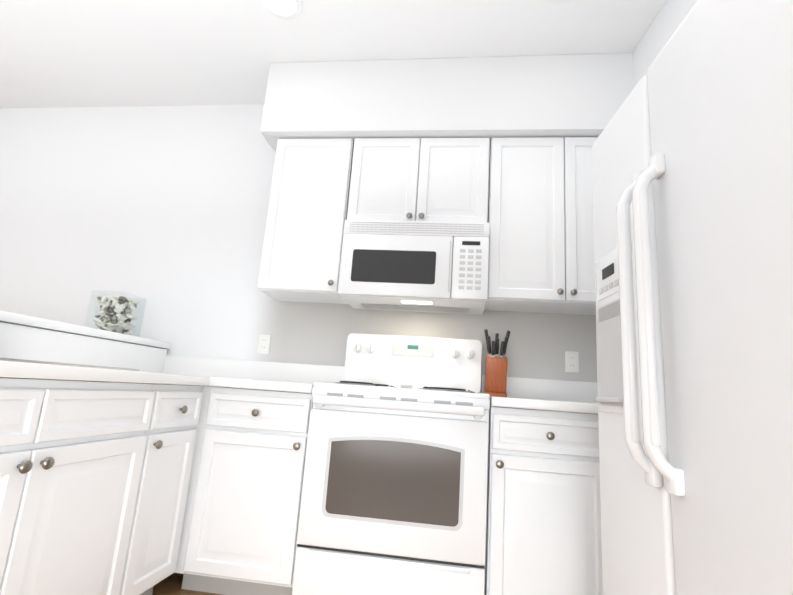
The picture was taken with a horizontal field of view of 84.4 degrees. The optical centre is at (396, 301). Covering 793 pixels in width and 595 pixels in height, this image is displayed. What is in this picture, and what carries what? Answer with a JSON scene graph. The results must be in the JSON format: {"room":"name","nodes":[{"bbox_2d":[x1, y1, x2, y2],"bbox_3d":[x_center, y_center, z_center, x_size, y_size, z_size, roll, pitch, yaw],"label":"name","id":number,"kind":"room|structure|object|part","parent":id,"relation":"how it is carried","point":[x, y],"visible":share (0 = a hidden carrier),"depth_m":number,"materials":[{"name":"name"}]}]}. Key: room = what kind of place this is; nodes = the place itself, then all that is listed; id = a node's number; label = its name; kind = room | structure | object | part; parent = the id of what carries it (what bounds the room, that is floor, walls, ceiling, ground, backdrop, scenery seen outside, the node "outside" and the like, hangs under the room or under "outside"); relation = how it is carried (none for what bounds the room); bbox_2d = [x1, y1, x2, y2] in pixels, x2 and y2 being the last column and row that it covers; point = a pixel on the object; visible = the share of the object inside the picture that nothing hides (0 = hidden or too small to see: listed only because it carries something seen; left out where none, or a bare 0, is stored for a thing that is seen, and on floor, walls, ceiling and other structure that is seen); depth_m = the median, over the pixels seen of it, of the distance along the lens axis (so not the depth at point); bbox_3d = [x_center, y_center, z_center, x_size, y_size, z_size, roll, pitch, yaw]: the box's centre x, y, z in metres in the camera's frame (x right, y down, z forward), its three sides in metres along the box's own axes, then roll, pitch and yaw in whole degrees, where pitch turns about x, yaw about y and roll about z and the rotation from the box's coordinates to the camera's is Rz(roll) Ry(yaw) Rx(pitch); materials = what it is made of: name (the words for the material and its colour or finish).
{"room":"kitchen","nodes":[
{"label":"kitchen","id":0,"kind":"room"},
{"bbox_2d":[152,572,222,594],"bbox_3d":[-1.554,0.760,-0.476,7.000,0.100,6.330,2,-12,7],"label":"floor","id":1,"kind":"structure","parent":0,"point":[171,584],"depth_m":1.89,"materials":[{"name":"wood"}]},
{"bbox_2d":[0,378,154,594],"bbox_3d":[-1.288,0.625,1.155,0.670,0.862,0.928,2,-12,7],"label":"base cabinet","id":2,"kind":"object","parent":1,"relation":"on","point":[71,456],"visible":0.98,"depth_m":1.28,"materials":[{"name":"white paint"}]},
{"bbox_2d":[0,310,170,348],"bbox_3d":[-1.785,0.507,1.340,0.400,1.100,2.658,2,-12,7],"label":"wall","id":3,"kind":"structure","parent":1,"relation":"on","point":[29,321],"depth_m":2.02,"materials":[{"name":"white paint"}]},
{"bbox_2d":[0,322,215,385],"bbox_3d":[-1.241,0.140,1.412,0.690,0.190,2.548,2,-12,7],"label":"countertop","id":4,"kind":"structure","parent":3,"relation":"attached to","point":[156,365],"depth_m":1.89,"materials":[{"name":"white"}]},
{"bbox_2d":[0,358,139,381],"bbox_3d":[-1.290,0.248,1.217,0.591,0.200,0.874,2,-12,7],"label":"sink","id":5,"kind":"object","parent":4,"relation":"in","point":[43,362],"visible":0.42,"depth_m":1.29,"materials":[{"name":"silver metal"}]},
{"bbox_2d":[85,290,146,335],"bbox_3d":[-1.598,0.076,2.494,0.195,0.235,0.195,2,-12,7],"label":"shell jar","id":6,"kind":"object","parent":3,"relation":"on","point":[116,311],"visible":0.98,"depth_m":2.45,"materials":[{"name":"clear glass"}]},
{"bbox_2d":[119,383,202,594],"bbox_3d":[-1.214,0.760,1.777,0.670,0.862,0.350,2,-12,7],"label":"base cabinet","id":7,"kind":"object","parent":1,"relation":"on","point":[156,527],"depth_m":1.71,"materials":[{"name":"white paint"}]},
{"bbox_3d":[-1.217,0.750,1.950,0.620,0.772,0.020,2,-12,7],"label":"kitchen peninsula base cabinet filler panel","id":8,"kind":"part","parent":7,"relation":"part of","materials":[{"name":"white wood"}]},
{"bbox_2d":[175,386,312,594],"bbox_3d":[-0.622,0.878,2.147,0.518,0.862,0.650,2,-12,7],"label":"base cabinet","id":9,"kind":"object","parent":1,"relation":"on","point":[239,532],"visible":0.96,"depth_m":1.87,"materials":[{"name":"white paint"}]},
{"bbox_2d":[292,333,489,594],"bbox_3d":[0.025,0.731,2.076,0.758,1.206,0.714,2,-12,7],"label":"range","id":10,"kind":"object","parent":1,"relation":"on","point":[394,491],"visible":1,"depth_m":1.77,"materials":[{"name":"white metal"}]},
{"bbox_2d":[485,406,602,594],"bbox_3d":[0.630,0.932,1.987,0.465,0.862,0.650,2,-12,7],"label":"base cabinet","id":11,"kind":"object","parent":1,"relation":"on","point":[543,534],"visible":0.92,"depth_m":1.72,"materials":[{"name":"white paint"}]},
{"bbox_2d":[592,0,792,594],"bbox_3d":[0.945,0.239,0.885,0.841,1.787,0.891,3,-12,3],"label":"refrigerator","id":12,"kind":"object","parent":1,"relation":"on","point":[692,162],"visible":1,"depth_m":0.87,"materials":[{"name":"white metal"}]},
{"bbox_2d":[0,104,597,392],"bbox_3d":[-1.102,0.002,2.791,7.000,2.770,0.100,2,-12,7],"label":"wall","id":13,"kind":"structure","parent":0,"point":[162,211],"depth_m":2.89,"materials":[{"name":"paint"}]},
{"bbox_2d":[257,334,270,353],"bbox_3d":[-0.801,0.258,2.643,0.072,0.116,0.008,2,-12,7],"label":"electrical outlet","id":14,"kind":"object","parent":13,"relation":"attached to","point":[263,344],"visible":1,"depth_m":2.64,"materials":[{"name":"white plastic"}]},
{"bbox_2d":[212,359,344,392],"bbox_3d":[-0.561,0.382,2.259,0.465,0.155,0.644,2,-12,7],"label":"countertop","id":15,"kind":"structure","parent":13,"relation":"attached to","point":[245,374],"depth_m":2.56,"materials":[{"name":"white"}]},
{"bbox_2d":[257,138,353,303],"bbox_3d":[-0.492,-0.474,2.587,0.455,0.913,0.350,2,-12,7],"label":"upper cabinet","id":16,"kind":"object","parent":13,"relation":"attached to","point":[305,225],"visible":1,"depth_m":2.44,"materials":[{"name":"white paint"}]},
{"bbox_2d":[347,138,489,222],"bbox_3d":[0.135,-0.637,2.548,0.770,0.525,0.350,2,-12,7],"label":"upper cabinet","id":17,"kind":"object","parent":13,"relation":"attached to","point":[424,179],"visible":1,"depth_m":2.41,"materials":[{"name":"white paint"}]},
{"bbox_2d":[338,220,489,314],"bbox_3d":[0.109,-0.177,2.420,0.756,0.410,0.407,2,-12,7],"label":"microwave","id":18,"kind":"object","parent":17,"relation":"attached to","point":[425,266],"visible":1,"depth_m":2.23,"materials":[{"name":"white plastic"}]},
{"bbox_2d":[481,375,597,413],"bbox_3d":[0.962,0.447,2.064,1.061,0.155,0.644,2,-12,7],"label":"countertop","id":19,"kind":"structure","parent":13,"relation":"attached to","point":[524,393],"depth_m":2.36,"materials":[{"name":"white"}]},
{"bbox_2d":[483,329,509,396],"bbox_3d":[0.529,0.329,2.326,0.135,0.350,0.194,2,-12,7],"label":"knife block","id":20,"kind":"object","parent":19,"relation":"on","point":[496,366],"visible":0.98,"depth_m":2.26,"materials":[{"name":"brown wood"}]},
{"bbox_2d":[484,137,597,314],"bbox_3d":[0.945,-0.412,2.403,0.880,0.913,0.350,2,-12,7],"label":"upper cabinet","id":21,"kind":"object","parent":13,"relation":"attached to","point":[541,233],"visible":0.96,"depth_m":2.28,"materials":[{"name":"white paint"}]},
{"bbox_2d":[565,351,578,372],"bbox_3d":[0.969,0.335,2.416,0.072,0.116,0.008,2,-12,7],"label":"electrical outlet","id":22,"kind":"object","parent":13,"relation":"attached to","point":[572,361],"visible":1,"depth_m":2.41,"materials":[{"name":"white plastic"}]},
{"bbox_2d":[0,0,666,107],"bbox_3d":[-1.359,-2.044,0.107,7.000,0.100,6.330,2,-12,7],"label":"ceiling","id":23,"kind":"structure","parent":0,"point":[85,53],"depth_m":2.42,"materials":[{"name":"white paint"}]},
{"bbox_2d":[260,0,301,18],"bbox_3d":[-0.580,-1.500,2.189,0.210,0.008,0.210,2,-12,7],"label":"recessed light","id":24,"kind":"object","parent":23,"relation":"in","point":[286,9],"visible":1,"depth_m":2.22,"materials":[{"name":"white paint"}]},
{"bbox_2d":[260,0,697,152],"bbox_3d":[0.412,-1.349,1.472,2.612,0.456,2.674,2,-12,7],"label":"soffit beam","id":25,"kind":"structure","parent":23,"relation":"attached to","point":[574,95],"depth_m":2.42,"materials":[{"name":"white paint"}]},
{"bbox_2d":[547,0,574,3],"bbox_3d":[0.775,-1.446,1.995,0.210,0.008,0.210,2,-12,7],"label":"recessed light","id":26,"kind":"object","parent":23,"relation":"in","point":[559,1],"visible":1,"depth_m":2.08,"materials":[{"name":"white paint"}]}
]}

